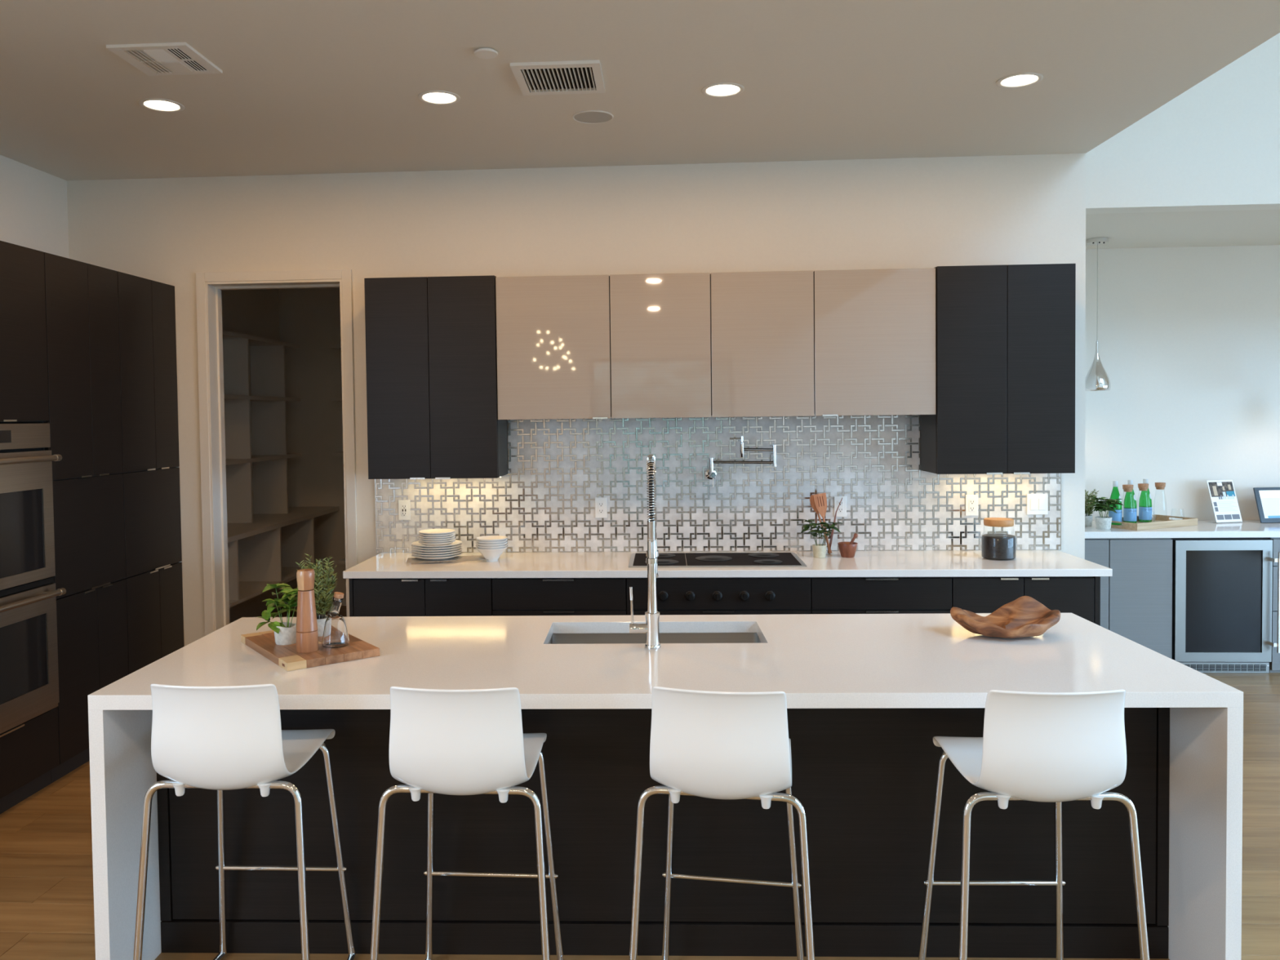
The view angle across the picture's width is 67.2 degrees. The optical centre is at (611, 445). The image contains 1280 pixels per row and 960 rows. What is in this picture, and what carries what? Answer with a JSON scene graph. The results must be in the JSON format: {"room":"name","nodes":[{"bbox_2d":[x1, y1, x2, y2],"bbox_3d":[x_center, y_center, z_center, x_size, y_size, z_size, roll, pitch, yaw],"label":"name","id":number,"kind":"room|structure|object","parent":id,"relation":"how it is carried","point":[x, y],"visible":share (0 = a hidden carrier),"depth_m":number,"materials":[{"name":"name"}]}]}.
{"room":"kitchen","nodes":[
{"label":"kitchen","id":0,"kind":"room"},
{"bbox_2d":[0,155,285,623],"bbox_3d":[-3.457,0.120,2.053,0.138,3.133,13.700,-1,2,3],"label":"wall","id":1,"kind":"structure","parent":0,"point":[33,202],"depth_m":5.58,"materials":[{"name":"paint"}]},
{"bbox_2d":[222,329,339,608],"bbox_3d":[-2.825,0.117,7.351,0.515,1.930,2.845,-1,2,3],"label":"pantry shelving","id":2,"kind":"object","parent":1,"relation":"attached to","point":[265,546],"visible":0.54,"depth_m":7.46,"materials":[{"name":"paint"}]},
{"bbox_2d":[278,287,346,605],"bbox_3d":[-1.756,-0.020,8.767,2.500,2.950,0.100,-1,2,3],"label":"wall","id":3,"kind":"structure","parent":0,"point":[309,318],"depth_m":8.76,"materials":[{"name":"paint"}]},
{"bbox_2d":[329,344,345,564],"bbox_3d":[-1.539,0.069,8.480,1.825,1.935,0.447,-1,2,3],"label":"pantry shelving","id":4,"kind":"object","parent":3,"relation":"attached to","point":[333,346],"visible":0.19,"depth_m":8.46,"materials":[{"name":"paint"}]},
{"bbox_2d":[0,0,1279,180],"bbox_3d":[-0.644,-1.552,0.328,5.985,0.250,10.682,-1,2,3],"label":"ceiling","id":5,"kind":"structure","parent":0,"point":[304,86],"depth_m":4.06,"materials":[{"name":"paint"}]},
{"bbox_2d":[138,97,184,112],"bbox_3d":[-2.029,-1.533,4.344,0.188,0.006,0.188,-1,2,3],"label":"recessed light","id":6,"kind":"object","parent":5,"relation":"in","point":[152,104],"visible":1,"depth_m":4.33,"materials":[{"name":"paint"}]},
{"bbox_2d":[106,42,222,75],"bbox_3d":[-1.749,-1.514,3.783,0.310,0.015,0.300,-1,2,3],"label":"ceiling vent","id":7,"kind":"object","parent":5,"relation":"in","point":[167,58],"visible":1,"depth_m":3.76,"materials":[{"name":"metal"}]},
{"bbox_2d":[417,90,460,105],"bbox_3d":[-0.767,-1.547,4.288,0.188,0.006,0.188,-1,2,3],"label":"recessed light","id":8,"kind":"object","parent":5,"relation":"in","point":[432,97],"visible":1,"depth_m":4.28,"materials":[{"name":"paint"}]},
{"bbox_2d":[474,48,497,58],"bbox_3d":[-0.489,-1.530,3.751,0.092,0.014,0.092,-1,2,3],"label":"sprinkler cover","id":9,"kind":"object","parent":5,"relation":"attached to","point":[483,53],"visible":1,"depth_m":3.74,"materials":[{"name":"paint"}]},
{"bbox_2d":[510,59,605,95],"bbox_3d":[-0.218,-1.542,4.045,0.362,0.014,0.357,-1,2,3],"label":"ceiling vent","id":10,"kind":"object","parent":5,"relation":"in","point":[572,77],"visible":1,"depth_m":4.03,"materials":[{"name":"metal"}]},
{"bbox_2d":[572,110,613,124],"bbox_3d":[-0.088,-1.565,4.589,0.196,0.006,0.196,-1,2,3],"label":"ceiling speaker","id":11,"kind":"object","parent":5,"relation":"attached to","point":[589,117],"visible":1,"depth_m":4.58,"materials":[{"name":"paint"}]},
{"bbox_2d":[701,82,744,97],"bbox_3d":[0.489,-1.561,4.231,0.188,0.006,0.188,-1,2,3],"label":"recessed light","id":12,"kind":"object","parent":5,"relation":"in","point":[721,90],"visible":1,"depth_m":4.22,"materials":[{"name":"paint"}]},
{"bbox_2d":[995,72,1043,88],"bbox_3d":[1.760,-1.574,4.154,0.188,0.006,0.188,-1,2,3],"label":"recessed light","id":13,"kind":"object","parent":5,"relation":"in","point":[1022,79],"visible":1,"depth_m":4.14,"materials":[{"name":"paint"}]},
{"bbox_2d":[0,605,1279,959],"bbox_3d":[1.864,1.690,1.803,10.718,0.120,13.900,-1,2,3],"label":"floor","id":14,"kind":"structure","parent":0,"point":[46,891],"depth_m":3.62,"materials":[{"name":"brown wood"}]},
{"bbox_2d":[0,240,59,813],"bbox_3d":[-2.955,0.365,4.147,0.648,2.500,0.770,-1,2,3],"label":"tall cabinet","id":15,"kind":"object","parent":14,"relation":"on","point":[29,750],"visible":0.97,"depth_m":4.32,"materials":[{"name":"black wood"}]},
{"bbox_2d":[0,422,66,733],"bbox_3d":[-2.888,0.573,4.155,0.652,1.334,0.731,-1,2,3],"label":"double oven","id":16,"kind":"object","parent":15,"relation":"in","point":[29,673],"visible":1,"depth_m":4.31,"materials":[{"name":"silver metal"}]},
{"bbox_2d":[44,252,128,782],"bbox_3d":[-2.917,0.343,4.831,0.648,2.500,0.597,-1,2,3],"label":"tall cabinet","id":17,"kind":"object","parent":14,"relation":"on","point":[85,420],"visible":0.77,"depth_m":4.77,"materials":[{"name":"black wood"}]},
{"bbox_2d":[117,271,184,674],"bbox_3d":[-2.883,0.324,5.426,0.648,2.500,0.592,-1,2,3],"label":"tall cabinet","id":18,"kind":"object","parent":14,"relation":"on","point":[146,307],"visible":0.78,"depth_m":5.38,"materials":[{"name":"black wood"}]},
{"bbox_2d":[133,683,355,959],"bbox_3d":[-1.046,1.129,2.798,0.510,1.009,0.508,-1,2,3],"label":"bar stool","id":19,"kind":"object","parent":14,"relation":"on","point":[220,739],"visible":1,"depth_m":2.57,"materials":[{"name":"white plastic"}]},
{"bbox_2d":[348,578,354,616],"bbox_3d":[-1.331,1.119,5.330,0.019,0.879,0.644,-1,2,3],"label":"end panel","id":20,"kind":"object","parent":14,"relation":"on","point":[350,580],"visible":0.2,"depth_m":5.00,"materials":[{"name":"brown wood"}]},
{"bbox_2d":[353,577,493,616],"bbox_3d":[-0.958,1.115,5.302,0.723,0.879,0.658,-1,2,3],"label":"base cabinet","id":21,"kind":"object","parent":14,"relation":"on","point":[424,597],"visible":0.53,"depth_m":4.98,"materials":[{"name":"black wood"}]},
{"bbox_2d":[369,686,564,959],"bbox_3d":[-0.389,1.123,2.740,0.510,1.009,0.508,-1,2,4],"label":"bar stool","id":22,"kind":"object","parent":14,"relation":"on","point":[442,741],"visible":1,"depth_m":2.52,"materials":[{"name":"white plastic"}]},
{"bbox_2d":[492,577,626,616],"bbox_3d":[-0.249,1.108,5.262,0.689,0.879,0.658,-1,2,3],"label":"base cabinet","id":23,"kind":"object","parent":14,"relation":"on","point":[510,596],"visible":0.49,"depth_m":4.94,"materials":[{"name":"black wood"}]},
{"bbox_2d":[156,707,1169,958],"bbox_3d":[0.148,1.163,3.414,3.179,0.875,0.771,-1,2,2],"label":"base cabinet","id":24,"kind":"object","parent":14,"relation":"on","point":[864,780],"visible":0.66,"depth_m":3.03,"materials":[{"name":"black wood"}]},
{"bbox_2d":[87,613,1243,959],"bbox_3d":[0.144,1.145,3.275,3.268,0.920,1.072,-1,2,2],"label":"countertop","id":25,"kind":"structure","parent":24,"relation":"on","point":[819,660],"depth_m":2.92,"materials":[{"name":"white stone"}]},
{"bbox_2d":[240,630,379,671],"bbox_3d":[-1.043,0.685,3.307,0.306,0.026,0.508,-2,2,-36],"label":"cutting board","id":26,"kind":"object","parent":25,"relation":"on","point":[286,656],"visible":0.64,"depth_m":3.16,"materials":[{"name":"brown wood"}]},
{"bbox_2d":[256,582,298,644],"bbox_3d":[-1.119,0.571,3.270,0.169,0.204,0.159,-2,2,-24],"label":"potted plant","id":27,"kind":"object","parent":26,"relation":"on","point":[284,632],"visible":0.89,"depth_m":3.26,"materials":[{"name":"green plant"}]},
{"bbox_2d":[295,568,318,653],"bbox_3d":[-1.004,0.541,3.169,0.071,0.268,0.071,-1,2,3],"label":"pepper mill","id":28,"kind":"object","parent":26,"relation":"on","point":[306,631],"visible":1,"depth_m":3.14,"materials":[{"name":"brown wood"}]},
{"bbox_2d":[296,553,337,636],"bbox_3d":[-1.039,0.527,3.398,0.144,0.283,0.162,-1,2,3],"label":"potted plant","id":29,"kind":"object","parent":26,"relation":"on","point":[322,600],"visible":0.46,"depth_m":3.38,"materials":[{"name":"green plant"}]},
{"bbox_2d":[321,591,349,648],"bbox_3d":[-0.930,0.582,3.238,0.091,0.179,0.091,-1,2,3],"label":"oil bottle","id":30,"kind":"object","parent":26,"relation":"on","point":[335,635],"visible":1,"depth_m":3.21,"materials":[{"name":"clear glass"}]},
{"bbox_2d":[629,453,661,648],"bbox_3d":[0.115,0.356,3.345,0.106,0.652,0.220,-1,2,3],"label":"kitchen faucet","id":31,"kind":"object","parent":25,"relation":"on","point":[651,630],"visible":1,"depth_m":3.25,"materials":[{"name":"silver metal"}]},
{"bbox_2d":[548,632,761,644],"bbox_3d":[0.158,0.832,3.502,0.827,0.220,0.400,-1,2,2],"label":"undermount sink","id":32,"kind":"object","parent":25,"relation":"in","point":[664,637],"visible":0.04,"depth_m":3.68,"materials":[{"name":"metal"}]},
{"bbox_2d":[950,595,1061,638],"bbox_3d":[1.382,0.602,3.365,0.377,0.128,0.231,0,2,9],"label":"bowl","id":33,"kind":"object","parent":25,"relation":"on","point":[1023,616],"visible":1,"depth_m":3.39,"materials":[{"name":"brown wood"}]},
{"bbox_2d":[626,577,810,615],"bbox_3d":[0.563,1.099,5.205,0.932,0.879,0.680,-1,2,3],"label":"control panel","id":34,"kind":"object","parent":14,"relation":"on","point":[728,595],"visible":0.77,"depth_m":4.89,"materials":[{"name":"black"}]},
{"bbox_2d":[342,550,1112,578],"bbox_3d":[0.562,0.638,5.203,3.871,0.038,0.676,-1,2,3],"label":"countertop","id":35,"kind":"structure","parent":34,"relation":"on","point":[900,563],"depth_m":4.96,"materials":[{"name":"white stone"}]},
{"bbox_2d":[405,555,486,564],"bbox_3d":[-0.885,0.627,5.296,0.474,0.010,0.174,-1,2,-9],"label":"wire rack","id":36,"kind":"object","parent":35,"relation":"on","point":[477,557],"visible":0.68,"depth_m":5.26,"materials":[{"name":"silver metal"}]},
{"bbox_2d":[411,552,462,559],"bbox_3d":[-0.966,0.610,5.320,0.278,0.022,0.278,-1,2,3],"label":"dinner plate","id":37,"kind":"object","parent":36,"relation":"on","point":[460,553],"visible":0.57,"depth_m":5.23,"materials":[{"name":"white ceramic"}]},
{"bbox_2d":[411,550,462,557],"bbox_3d":[-0.966,0.598,5.320,0.278,0.022,0.278,-1,2,3],"label":"dinner plate","id":38,"kind":"object","parent":37,"relation":"on","point":[460,551],"visible":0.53,"depth_m":5.22,"materials":[{"name":"white ceramic"}]},
{"bbox_2d":[411,547,462,555],"bbox_3d":[-0.965,0.585,5.319,0.278,0.022,0.278,-1,2,3],"label":"dinner plate","id":39,"kind":"object","parent":38,"relation":"on","point":[460,548],"visible":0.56,"depth_m":5.22,"materials":[{"name":"white ceramic"}]},
{"bbox_2d":[410,545,462,552],"bbox_3d":[-0.967,0.572,5.319,0.278,0.022,0.278,-1,2,3],"label":"dinner plate","id":40,"kind":"object","parent":39,"relation":"on","point":[460,546],"visible":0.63,"depth_m":5.22,"materials":[{"name":"white ceramic"}]},
{"bbox_2d":[411,542,462,551],"bbox_3d":[-0.965,0.559,5.319,0.278,0.022,0.278,-1,2,3],"label":"dinner plate","id":41,"kind":"object","parent":40,"relation":"on","point":[460,544],"visible":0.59,"depth_m":5.22,"materials":[{"name":"white ceramic"}]},
{"bbox_2d":[411,539,462,548],"bbox_3d":[-0.966,0.546,5.318,0.278,0.022,0.278,-1,2,3],"label":"dinner plate","id":42,"kind":"object","parent":41,"relation":"on","point":[456,542],"visible":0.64,"depth_m":5.25,"materials":[{"name":"white ceramic"}]},
{"bbox_2d":[418,539,455,546],"bbox_3d":[-0.964,0.538,5.318,0.202,0.022,0.202,-1,2,3],"label":"plate","id":43,"kind":"object","parent":42,"relation":"on","point":[454,540],"visible":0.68,"depth_m":5.25,"materials":[{"name":"white ceramic"}]},
{"bbox_2d":[418,537,455,543],"bbox_3d":[-0.963,0.527,5.317,0.202,0.022,0.202,-1,2,3],"label":"plate","id":44,"kind":"object","parent":43,"relation":"on","point":[453,539],"visible":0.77,"depth_m":5.24,"materials":[{"name":"white ceramic"}]},
{"bbox_2d":[418,535,455,541],"bbox_3d":[-0.964,0.516,5.317,0.202,0.022,0.202,-1,2,3],"label":"plate","id":45,"kind":"object","parent":44,"relation":"on","point":[454,536],"visible":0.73,"depth_m":5.24,"materials":[{"name":"white ceramic"}]},
{"bbox_2d":[418,533,455,539],"bbox_3d":[-0.963,0.504,5.317,0.202,0.022,0.202,-1,2,3],"label":"plate","id":46,"kind":"object","parent":45,"relation":"on","point":[453,535],"visible":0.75,"depth_m":5.24,"materials":[{"name":"white ceramic"}]},
{"bbox_2d":[418,531,455,537],"bbox_3d":[-0.965,0.493,5.316,0.202,0.022,0.202,-1,2,3],"label":"plate","id":47,"kind":"object","parent":46,"relation":"on","point":[454,532],"visible":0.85,"depth_m":5.24,"materials":[{"name":"white ceramic"}]},
{"bbox_2d":[417,528,455,535],"bbox_3d":[-0.965,0.482,5.316,0.202,0.022,0.202,-1,2,3],"label":"plate","id":48,"kind":"object","parent":47,"relation":"on","point":[430,531],"visible":0.98,"depth_m":5.36,"materials":[{"name":"white ceramic"}]},
{"bbox_2d":[475,546,507,561],"bbox_3d":[-0.656,0.593,5.272,0.176,0.076,0.176,-1,2,3],"label":"bowl","id":49,"kind":"object","parent":35,"relation":"on","point":[491,555],"visible":0.83,"depth_m":5.22,"materials":[{"name":"white ceramic"}]},
{"bbox_2d":[475,543,507,549],"bbox_3d":[-0.656,0.580,5.272,0.176,0.076,0.176,-1,2,3],"label":"bowl","id":50,"kind":"object","parent":49,"relation":"on","point":[506,544],"visible":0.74,"depth_m":5.20,"materials":[{"name":"white ceramic"}]},
{"bbox_2d":[475,541,507,546],"bbox_3d":[-0.656,0.567,5.271,0.176,0.076,0.176,-1,2,3],"label":"bowl","id":51,"kind":"object","parent":50,"relation":"on","point":[506,542],"visible":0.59,"depth_m":5.20,"materials":[{"name":"white ceramic"}]},
{"bbox_2d":[475,538,507,544],"bbox_3d":[-0.657,0.554,5.271,0.176,0.076,0.176,-1,2,3],"label":"bowl","id":52,"kind":"object","parent":51,"relation":"on","point":[506,540],"visible":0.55,"depth_m":5.20,"materials":[{"name":"white ceramic"}]},
{"bbox_2d":[475,535,507,542],"bbox_3d":[-0.657,0.541,5.270,0.176,0.076,0.176,-1,2,3],"label":"bowl","id":53,"kind":"object","parent":52,"relation":"on","point":[487,538],"visible":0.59,"depth_m":5.31,"materials":[{"name":"white ceramic"}]},
{"bbox_2d":[628,551,806,567],"bbox_3d":[0.557,0.612,5.197,0.914,0.013,0.485,-1,2,3],"label":"cooktop","id":54,"kind":"object","parent":35,"relation":"in","point":[788,559],"visible":0.93,"depth_m":5.15,"materials":[{"name":"glass"}]},
{"bbox_2d":[800,519,843,558],"bbox_3d":[1.135,0.505,5.243,0.198,0.210,0.202,-2,2,-28],"label":"potted plant","id":55,"kind":"object","parent":35,"relation":"on","point":[819,549],"visible":1,"depth_m":5.23,"materials":[{"name":"green plant"}]},
{"bbox_2d":[837,542,857,557],"bbox_3d":[1.289,0.570,5.257,0.107,0.076,0.107,-1,2,3],"label":"mortar","id":56,"kind":"object","parent":35,"relation":"on","point":[846,550],"visible":1,"depth_m":5.22,"materials":[{"name":"red wood"}]},
{"bbox_2d":[981,517,1016,559],"bbox_3d":[2.065,0.496,5.136,0.175,0.212,0.175,-1,2,3],"label":"jar","id":57,"kind":"object","parent":35,"relation":"on","point":[994,546],"visible":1,"depth_m":5.07,"materials":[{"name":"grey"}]},
{"bbox_3d":[1.216,0.540,5.360,0.084,0.130,0.084,-1,2,3],"label":"jar","id":58,"kind":"object","parent":35,"relation":"on","visible":0},
{"bbox_2d":[809,494,831,552],"bbox_3d":[1.170,0.439,5.381,0.122,0.326,0.014,0,2,15],"label":"wooden spoon","id":59,"kind":"object","parent":58,"relation":"in","point":[811,497],"visible":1,"depth_m":5.38,"materials":[{"name":"brown wood"}]},
{"bbox_2d":[813,493,831,553],"bbox_3d":[1.173,0.432,5.363,0.095,0.339,0.026,0,2,21],"label":"spatula","id":60,"kind":"object","parent":58,"relation":"in","point":[820,500],"visible":0.94,"depth_m":5.36,"materials":[{"name":"brown wood"}]},
{"bbox_2d":[827,497,842,553],"bbox_3d":[1.243,0.444,5.357,0.092,0.309,0.013,-1,2,-14],"label":"stick","id":61,"kind":"object","parent":58,"relation":"in","point":[834,520],"visible":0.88,"depth_m":5.35,"materials":[{"name":"red wood"}]},
{"bbox_2d":[628,685,814,959],"bbox_3d":[0.319,1.116,2.690,0.510,1.009,0.508,0,2,11],"label":"bar stool","id":62,"kind":"object","parent":14,"relation":"on","point":[726,745],"visible":1,"depth_m":2.46,"materials":[{"name":"white plastic"}]},
{"bbox_2d":[810,577,951,613],"bbox_3d":[1.381,1.091,5.169,0.696,0.879,0.658,-1,2,3],"label":"base cabinet","id":63,"kind":"object","parent":14,"relation":"on","point":[828,595],"visible":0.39,"depth_m":4.85,"materials":[{"name":"black wood"}]},
{"bbox_2d":[951,576,1093,622],"bbox_3d":[2.077,1.083,5.130,0.691,0.879,0.658,-1,2,3],"label":"base cabinet","id":64,"kind":"object","parent":14,"relation":"on","point":[1066,594],"visible":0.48,"depth_m":4.80,"materials":[{"name":"black wood"}]},
{"bbox_2d":[918,688,1149,959],"bbox_3d":[1.130,1.107,2.649,0.510,1.009,0.508,-1,2,2],"label":"bar stool","id":65,"kind":"object","parent":14,"relation":"on","point":[1056,748],"visible":1,"depth_m":2.42,"materials":[{"name":"white plastic"}]},
{"bbox_2d":[1093,576,1100,626],"bbox_3d":[2.438,1.079,5.116,0.026,0.879,0.644,-1,2,3],"label":"end panel","id":66,"kind":"object","parent":14,"relation":"on","point":[1096,579],"visible":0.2,"depth_m":4.79,"materials":[{"name":"brown wood"}]},
{"bbox_2d":[1084,538,1109,629],"bbox_3d":[2.971,1.029,6.548,0.527,0.876,0.616,-1,2,3],"label":"bar cabinet","id":67,"kind":"object","parent":14,"relation":"on","point":[1096,550],"visible":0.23,"depth_m":6.22,"materials":[{"name":"grey paint"}]},
{"bbox_2d":[1107,537,1172,658],"bbox_3d":[3.434,1.024,6.521,0.395,0.876,0.616,-1,2,3],"label":"bar cabinet","id":68,"kind":"object","parent":14,"relation":"on","point":[1140,584],"visible":0.52,"depth_m":6.21,"materials":[{"name":"grey paint"}]},
{"bbox_2d":[1171,537,1279,672],"bbox_3d":[3.948,1.024,6.448,0.622,0.868,0.672,-1,2,3],"label":"wine fridge","id":69,"kind":"object","parent":14,"relation":"on","point":[1222,587],"visible":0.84,"depth_m":6.18,"materials":[{"name":"black glass"}]},
{"bbox_2d":[1268,537,1279,672],"bbox_3d":[4.617,1.012,6.454,0.733,0.876,0.616,-1,2,3],"label":"bar cabinet","id":70,"kind":"object","parent":14,"relation":"on","point":[1274,666],"visible":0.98,"depth_m":6.17,"materials":[{"name":"grey paint"}]},
{"bbox_2d":[1084,520,1279,538],"bbox_3d":[3.847,0.559,6.476,2.305,0.042,0.638,-1,2,3],"label":"countertop","id":71,"kind":"structure","parent":70,"relation":"on","point":[1204,528],"depth_m":6.20,"materials":[{"name":"white stone"}]},
{"bbox_2d":[1084,488,1098,526],"bbox_3d":[3.214,0.415,6.516,0.145,0.259,0.154,-2,2,-26],"label":"potted plant","id":72,"kind":"object","parent":71,"relation":"on","point":[1088,518],"visible":0.37,"depth_m":6.48,"materials":[{"name":"green plant"}]},
{"bbox_2d":[1087,495,1123,529],"bbox_3d":[3.239,0.441,6.333,0.228,0.217,0.206,-1,2,3],"label":"potted plant","id":73,"kind":"object","parent":71,"relation":"on","point":[1102,522],"visible":1,"depth_m":6.32,"materials":[{"name":"green plant"}]},
{"bbox_2d":[1111,514,1197,530],"bbox_3d":[3.614,0.517,6.500,0.600,0.046,0.304,-2,2,-25],"label":"serving tray","id":74,"kind":"object","parent":71,"relation":"on","point":[1158,522],"visible":0.77,"depth_m":6.38,"materials":[{"name":"brown wood"}]},
{"bbox_2d":[1108,480,1122,524],"bbox_3d":[3.395,0.385,6.489,0.081,0.298,0.081,-1,2,-17],"label":"water bottle","id":75,"kind":"object","parent":74,"relation":"on","point":[1117,516],"visible":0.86,"depth_m":6.46,"materials":[{"name":"green glass"}]},
{"bbox_2d":[1123,480,1137,523],"bbox_3d":[3.533,0.382,6.560,0.081,0.298,0.081,-1,2,-14],"label":"water bottle","id":76,"kind":"object","parent":74,"relation":"on","point":[1130,512],"visible":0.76,"depth_m":6.53,"materials":[{"name":"green glass"}]},
{"bbox_2d":[1137,483,1150,508],"bbox_3d":[3.574,0.394,6.473,0.083,0.276,0.083,-1,2,3],"label":"carafe","id":77,"kind":"object","parent":74,"relation":"on","point":[1142,486],"visible":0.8,"depth_m":6.45,"materials":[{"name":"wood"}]},
{"bbox_2d":[1138,479,1151,522],"bbox_3d":[3.679,0.377,6.634,0.081,0.298,0.081,-1,2,-20],"label":"water bottle","id":78,"kind":"object","parent":74,"relation":"on","point":[1145,500],"visible":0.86,"depth_m":6.61,"materials":[{"name":"green"}]},
{"bbox_2d":[1155,482,1167,515],"bbox_3d":[3.734,0.390,6.554,0.083,0.276,0.083,-1,2,3],"label":"carafe","id":79,"kind":"object","parent":74,"relation":"on","point":[1159,486],"visible":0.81,"depth_m":6.53,"materials":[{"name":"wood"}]},
{"bbox_2d":[1206,479,1242,522],"bbox_3d":[4.221,0.383,6.630,0.209,0.290,0.094,-1,2,-11],"label":"leaflet","id":80,"kind":"object","parent":71,"relation":"on","point":[1222,492],"visible":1,"depth_m":6.63,"materials":[{"name":"white paper"}]},
{"bbox_2d":[1208,481,1235,497],"bbox_3d":[4.216,0.302,6.651,0.189,0.100,0.031,-1,2,-11],"label":"photo","id":81,"kind":"object","parent":80,"relation":"attached to","point":[1216,489],"depth_m":6.65,"materials":[{"name":"multicoloured"}]},
{"bbox_2d":[1253,487,1279,523],"bbox_3d":[4.593,0.405,6.625,0.360,0.237,0.133,-1,2,-5],"label":"tablet","id":82,"kind":"object","parent":71,"relation":"on","point":[1267,499],"visible":1,"depth_m":6.59,"materials":[{"name":"grey"}]},
{"bbox_2d":[66,32,1279,646],"bbox_3d":[2.042,-1.290,5.492,10.518,5.600,0.190,-1,2,3],"label":"wall","id":83,"kind":"structure","parent":0,"point":[1002,210],"depth_m":5.49,"materials":[{"name":"paint"}]},
{"bbox_2d":[195,269,357,635],"bbox_3d":[-1.957,0.265,5.735,0.927,2.575,0.156,-1,2,3],"label":"door frame","id":84,"kind":"structure","parent":83,"relation":"in","point":[209,286],"depth_m":5.67,"materials":[{"name":"paint"}]},
{"bbox_2d":[364,275,508,479],"bbox_3d":[-0.975,-0.369,5.406,0.718,1.106,0.357,-1,2,3],"label":"upper cabinet","id":85,"kind":"object","parent":83,"relation":"attached to","point":[431,347],"visible":1,"depth_m":5.24,"materials":[{"name":"brown wood"}]},
{"bbox_2d":[495,275,611,419],"bbox_3d":[-0.308,-0.534,5.369,0.618,0.775,0.345,-1,2,3],"label":"upper cabinet","id":86,"kind":"object","parent":83,"relation":"attached to","point":[553,332],"visible":0.98,"depth_m":5.21,"materials":[{"name":"beige laminate"}]},
{"bbox_2d":[609,272,711,418],"bbox_3d":[0.272,-0.541,5.343,0.540,0.773,0.331,-1,2,3],"label":"upper cabinet","id":87,"kind":"object","parent":83,"relation":"attached to","point":[660,338],"visible":1,"depth_m":5.18,"materials":[{"name":"beige laminate"}]},
{"bbox_2d":[374,414,1061,552],"bbox_3d":[0.571,0.218,5.523,3.916,0.780,0.011,-1,2,3],"label":"backsplash","id":88,"kind":"structure","parent":83,"relation":"attached to","point":[557,468],"depth_m":5.51,"materials":[{"name":"grey tile"}]},
{"bbox_2d":[398,499,410,519],"bbox_3d":[-1.210,0.376,5.619,0.070,0.118,0.008,-1,2,3],"label":"wall outlet","id":89,"kind":"object","parent":88,"relation":"attached to","point":[404,505],"visible":1,"depth_m":5.62,"materials":[{"name":"white plastic"}]},
{"bbox_2d":[595,497,607,517],"bbox_3d":[-0.061,0.358,5.553,0.070,0.118,0.008,-1,2,3],"label":"wall outlet","id":90,"kind":"object","parent":88,"relation":"attached to","point":[601,503],"visible":1,"depth_m":5.55,"materials":[{"name":"white plastic"}]},
{"bbox_2d":[705,435,776,487],"bbox_3d":[0.732,0.090,5.449,0.396,0.287,0.110,-1,2,3],"label":"pot filler","id":91,"kind":"object","parent":88,"relation":"attached to","point":[710,473],"visible":1,"depth_m":5.42,"materials":[{"name":"silver metal"}]},
{"bbox_2d":[834,496,846,516],"bbox_3d":[1.301,0.347,5.476,0.070,0.118,0.008,-1,2,3],"label":"wall outlet","id":92,"kind":"object","parent":88,"relation":"attached to","point":[842,511],"visible":0.96,"depth_m":5.47,"materials":[{"name":"white plastic"}]},
{"bbox_2d":[965,494,977,515],"bbox_3d":[2.034,0.337,5.434,0.070,0.118,0.008,-1,2,3],"label":"wall outlet","id":93,"kind":"object","parent":88,"relation":"attached to","point":[971,500],"visible":1,"depth_m":5.43,"materials":[{"name":"white plastic"}]},
{"bbox_2d":[968,499,975,511],"bbox_3d":[2.034,0.337,5.431,0.034,0.068,0.002,-1,2,3],"label":"receptacle","id":94,"kind":"object","parent":93,"relation":"attached to","point":[971,502],"depth_m":5.43,"materials":[{"name":"white"}]},
{"bbox_2d":[1026,493,1048,515],"bbox_3d":[2.394,0.330,5.413,0.116,0.118,0.010,-1,2,3],"label":"wall switch","id":95,"kind":"object","parent":88,"relation":"attached to","point":[1037,504],"visible":1,"depth_m":5.41,"materials":[{"name":"white plastic"}]},
{"bbox_2d":[710,271,814,417],"bbox_3d":[0.816,-0.547,5.312,0.546,0.773,0.331,-1,2,3],"label":"upper cabinet","id":96,"kind":"object","parent":83,"relation":"attached to","point":[762,323],"visible":0.98,"depth_m":5.15,"materials":[{"name":"beige laminate"}]},
{"bbox_2d":[813,267,935,416],"bbox_3d":[1.409,-0.552,5.272,0.636,0.775,0.345,-1,2,3],"label":"upper cabinet","id":97,"kind":"object","parent":83,"relation":"attached to","point":[874,330],"visible":0.98,"depth_m":5.11,"materials":[{"name":"beige laminate"}]},
{"bbox_2d":[920,263,1075,474],"bbox_3d":[2.086,-0.401,5.232,0.715,1.106,0.357,-1,2,3],"label":"upper cabinet","id":98,"kind":"object","parent":83,"relation":"attached to","point":[1005,335],"visible":1,"depth_m":5.07,"materials":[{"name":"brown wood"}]},
{"bbox_2d":[1084,244,1279,520],"bbox_3d":[5.035,0.017,6.761,4.713,2.835,0.100,-1,2,3],"label":"wall","id":99,"kind":"structure","parent":0,"point":[1188,337],"depth_m":6.75,"materials":[{"name":"paint"}]},
{"bbox_2d":[1085,209,1279,248],"bbox_3d":[4.982,-1.430,6.093,4.713,0.100,1.348,-1,2,3],"label":"ceiling","id":100,"kind":"structure","parent":0,"point":[1246,227],"depth_m":6.05,"materials":[{"name":"paint"}]},
{"bbox_2d":[1084,237,1111,391],"bbox_3d":[3.220,-0.866,6.384,0.165,1.000,0.165,-1,2,3],"label":"pendant light","id":101,"kind":"object","parent":100,"relation":"hanging from","point":[1096,379],"visible":0.98,"depth_m":6.35,"materials":[{"name":"silver metal"}]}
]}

